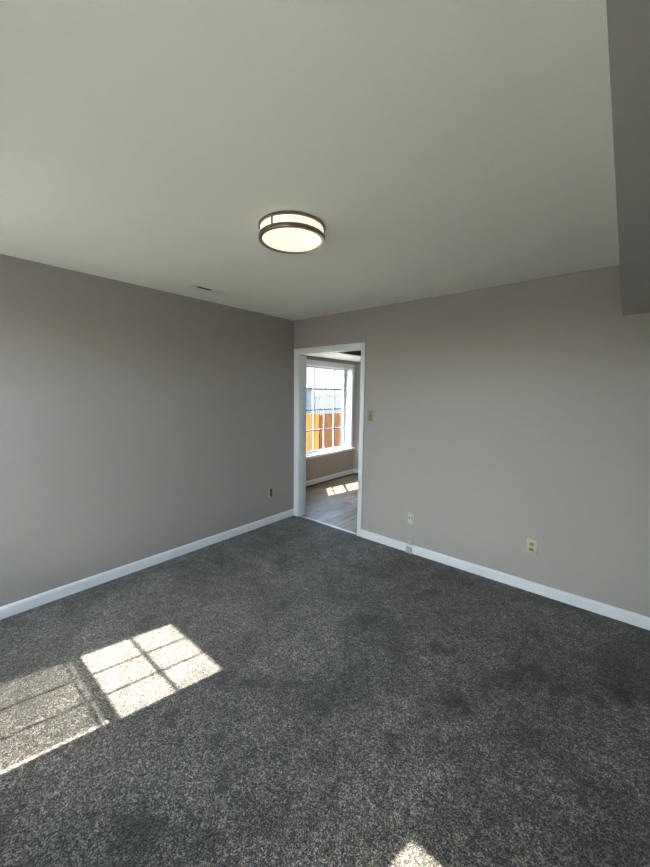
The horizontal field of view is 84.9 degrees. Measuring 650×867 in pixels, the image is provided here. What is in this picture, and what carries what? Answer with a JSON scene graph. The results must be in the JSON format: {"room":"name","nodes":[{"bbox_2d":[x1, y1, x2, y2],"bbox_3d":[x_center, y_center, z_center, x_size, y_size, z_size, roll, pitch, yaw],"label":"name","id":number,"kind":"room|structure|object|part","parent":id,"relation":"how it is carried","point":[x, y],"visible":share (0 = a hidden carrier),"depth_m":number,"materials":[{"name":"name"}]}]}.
{"room":"empty living room","nodes":[
{"label":"empty living room","id":0,"kind":"room"},
{"bbox_2d":[0,254,293,606],"bbox_3d":[-1.713,-0.037,3.018,0.150,2.690,3.920,6,8,40],"label":"wall","id":1,"kind":"structure","parent":0,"point":[137,422],"depth_m":2.95,"materials":[{"name":"beige paint"}]},
{"bbox_2d":[0,508,293,619],"bbox_3d":[-1.615,1.159,3.158,0.016,0.084,3.770,6,8,40],"label":"baseboard","id":2,"kind":"structure","parent":1,"relation":"attached to","point":[8,610],"depth_m":3.04,"materials":[{"name":"white paint"}]},
{"bbox_2d":[268,487,272,497],"bbox_3d":[-0.649,0.709,4.255,0.014,0.116,0.072,6,8,40],"label":"wall outlet","id":3,"kind":"object","parent":1,"relation":"attached to","point":[270,490],"visible":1,"depth_m":4.25,"materials":[{"name":"beige plastic"}]},
{"bbox_2d":[0,0,619,320],"bbox_3d":[0.203,-1.107,1.379,4.700,0.150,3.770,6,8,40],"label":"ceiling","id":4,"kind":"structure","parent":0,"point":[439,147],"depth_m":1.24,"materials":[{"name":"paint"}]},
{"bbox_2d":[189,284,230,295],"bbox_3d":[-0.985,-1.233,3.063,0.124,0.006,0.336,6,8,40],"label":"ceiling vent","id":5,"kind":"object","parent":4,"relation":"in","point":[198,287],"visible":1,"depth_m":3.05,"materials":[{"name":"metal"}]},
{"bbox_3d":[-0.985,-1.236,3.062,0.084,0.001,0.292,6,8,40],"label":"damper plate","id":6,"kind":"part","parent":5,"relation":"part of","materials":[{"name":"paint"}]},
{"bbox_2d":[258,211,324,253],"bbox_3d":[-0.174,-1.055,1.883,0.353,0.074,0.353,6,8,40],"label":"ceiling light","id":7,"kind":"object","parent":4,"relation":"attached to","point":[288,232],"visible":1,"depth_m":1.80,"materials":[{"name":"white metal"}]},
{"bbox_2d":[0,474,649,866],"bbox_3d":[1.126,1.255,3.407,5.500,0.100,7.670,6,8,40],"label":"floor","id":8,"kind":"structure","parent":0,"point":[292,691],"depth_m":1.73,"materials":[{"name":"grey carpet"}]},
{"bbox_2d":[299,515,356,534],"bbox_3d":[0.028,1.091,4.259,0.903,0.008,0.035,6,8,40],"label":"threshold strip","id":9,"kind":"object","parent":8,"relation":"on","point":[300,515],"visible":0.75,"depth_m":4.23,"materials":[{"name":"metal"}]},
{"bbox_2d":[306,356,354,480],"bbox_3d":[-0.004,-0.390,6.301,0.200,2.690,1.650,6,8,40],"label":"wall","id":10,"kind":"structure","parent":0,"point":[317,467],"depth_m":6.33,"materials":[{"name":"beige paint"}]},
{"bbox_2d":[306,469,352,486],"bbox_3d":[0.065,0.792,6.365,0.016,0.084,1.510,6,8,40],"label":"baseboard","id":11,"kind":"structure","parent":10,"relation":"attached to","point":[340,474],"depth_m":6.35,"materials":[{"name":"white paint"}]},
{"bbox_2d":[306,359,354,458],"bbox_3d":[0.029,-0.436,6.291,0.255,1.625,1.455,6,8,40],"label":"window","id":12,"kind":"structure","parent":10,"relation":"in","point":[348,370],"depth_m":6.61,"materials":[{"name":"white plastic"}]},
{"bbox_2d":[307,352,360,361],"bbox_3d":[0.330,-1.481,5.904,0.640,0.425,2.790,6,8,40],"label":"ceiling","id":13,"kind":"structure","parent":0,"point":[340,356],"depth_m":5.79,"materials":[{"name":"beige paint"}]},
{"bbox_2d":[353,362,360,468],"bbox_3d":[0.978,-0.450,6.926,0.955,2.690,0.160,0,7,-5],"label":"wall","id":14,"kind":"structure","parent":0,"point":[357,364],"depth_m":6.82,"materials":[{"name":"beige paint"}]},
{"bbox_2d":[338,351,360,355],"bbox_3d":[0.579,-1.383,5.703,0.015,0.268,2.790,6,8,40],"label":"trim","id":15,"kind":"structure","parent":14,"relation":"attached to","point":[358,353],"depth_m":5.55,"materials":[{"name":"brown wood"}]},
{"bbox_2d":[294,265,649,616],"bbox_3d":[1.443,0.002,3.001,5.000,2.690,0.120,6,8,40],"label":"wall","id":16,"kind":"structure","parent":0,"point":[507,415],"depth_m":2.83,"materials":[{"name":"beige paint"}]},
{"bbox_2d":[294,342,365,536],"bbox_3d":[0.050,0.048,4.176,1.041,2.100,0.138,6,8,40],"label":"door frame","id":17,"kind":"structure","parent":16,"relation":"in","point":[300,355],"depth_m":4.36,"materials":[{"name":"white paint"}]},
{"bbox_3d":[-0.355,0.014,4.438,0.082,2.100,0.018,6,8,40],"label":"casing","id":18,"kind":"part","parent":17,"relation":"part of","materials":[{"name":"white paint"}]},
{"bbox_3d":[0.035,-0.958,4.006,0.907,0.062,0.018,6,8,40],"label":"head casing","id":19,"kind":"part","parent":17,"relation":"part of","materials":[{"name":"white paint"}]},
{"bbox_3d":[0.389,0.093,3.814,0.052,2.100,0.018,6,8,40],"label":"casing","id":20,"kind":"part","parent":17,"relation":"part of","materials":[{"name":"white paint"}]},
{"bbox_2d":[368,410,373,420],"bbox_3d":[0.478,-0.186,3.711,0.060,0.108,0.017,6,8,40],"label":"light switch","id":21,"kind":"object","parent":16,"relation":"attached to","point":[371,413],"visible":1,"depth_m":3.71,"materials":[{"name":"beige plastic"}]},
{"bbox_2d":[406,547,411,553],"bbox_3d":[0.831,1.157,3.524,0.058,0.057,0.025,6,8,40],"label":"cable box","id":22,"kind":"object","parent":16,"relation":"attached to","point":[408,549],"visible":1,"depth_m":3.51,"materials":[{"name":"beige plastic"}]},
{"bbox_2d":[407,539,412,544],"bbox_3d":[0.845,1.080,3.525,0.056,0.049,0.025,6,8,40],"label":"cable box","id":23,"kind":"object","parent":16,"relation":"attached to","point":[410,542],"visible":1,"depth_m":3.52,"materials":[{"name":"beige plastic"}]},
{"bbox_2d":[408,512,413,524],"bbox_3d":[0.848,0.839,3.507,0.064,0.112,0.010,6,8,40],"label":"wall outlet","id":24,"kind":"object","parent":16,"relation":"attached to","point":[410,515],"visible":1,"depth_m":3.50,"materials":[{"name":"beige plastic"}]},
{"bbox_2d":[361,529,649,629],"bbox_3d":[1.789,1.245,2.746,3.642,0.084,0.016,6,8,40],"label":"baseboard","id":25,"kind":"structure","parent":16,"relation":"attached to","point":[629,617],"depth_m":2.88,"materials":[{"name":"white paint"}]},
{"bbox_2d":[526,538,537,554],"bbox_3d":[1.649,0.903,2.833,0.075,0.122,0.011,6,8,40],"label":"wall outlet","id":26,"kind":"object","parent":16,"relation":"attached to","point":[531,545],"visible":1,"depth_m":2.83,"materials":[{"name":"beige plastic"}]},
{"bbox_2d":[606,0,649,314],"bbox_3d":[1.385,-0.741,0.413,1.597,0.332,3.770,6,8,40],"label":"soffit","id":27,"kind":"structure","parent":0,"point":[628,21],"depth_m":0.75,"materials":[{"name":"paint"}]},
{"label":"outside","id":28,"kind":"structure","parent":0,"visible":0},
{"bbox_3d":[6.040,0.860,12.267,120.000,0.300,140.000,6,8,40],"label":"ground","id":29,"kind":"structure","parent":28,"visible":0},
{"bbox_2d":[306,384,317,413],"bbox_3d":[-2.781,-1.877,22.169,3.300,2.700,3.600,6,8,40],"label":"garden shed","id":30,"kind":"object","parent":29,"relation":"on","point":[308,392],"visible":0.02,"depth_m":22.21,"materials":[{"name":"blue"}]},
{"bbox_2d":[306,413,321,451],"bbox_3d":[-1.853,-0.108,12.504,4.480,1.388,0.152,6,8,40],"label":"fence","id":31,"kind":"object","parent":29,"relation":"on","point":[309,417],"visible":0.09,"depth_m":11.14,"materials":[{"name":"orange wood"}]},
{"bbox_3d":[-0.157,0.087,11.125,0.090,1.350,0.090,6,8,40],"label":"post","id":32,"kind":"part","parent":31,"relation":"part of","materials":[{"name":"orange wood"}]},
{"bbox_2d":[306,367,342,414],"bbox_3d":[-0.808,-5.571,34.520,8.700,7.300,22.700,6,8,40],"label":"neighbor house","id":33,"kind":"structure","parent":29,"relation":"on","point":[319,373],"depth_m":29.57,"materials":[{"name":"paint"}]},
{"bbox_3d":[0.303,-3.866,29.806,0.030,0.950,1.150,6,8,40],"label":"pane","id":34,"kind":"part","parent":33,"relation":"part of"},
{"bbox_2d":[311,393,341,414],"bbox_3d":[0.781,-0.518,13.628,0.060,2.010,3.860,6,8,40],"label":"railing","id":35,"kind":"object","parent":29,"relation":"on","point":[337,395],"visible":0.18,"depth_m":12.66,"materials":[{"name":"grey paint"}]},
{"bbox_3d":[-0.444,-0.368,12.184,0.060,2.010,0.060,6,8,40],"label":"post","id":36,"kind":"part","parent":35,"relation":"part of","materials":[{"name":"grey paint"}]},
{"bbox_2d":[321,413,341,448],"bbox_3d":[1.738,-0.163,13.352,0.152,1.387,5.740,6,8,40],"label":"fence","id":37,"kind":"object","parent":29,"relation":"on","point":[328,442],"visible":0.1,"depth_m":11.46,"materials":[{"name":"orange wood"}]}
]}

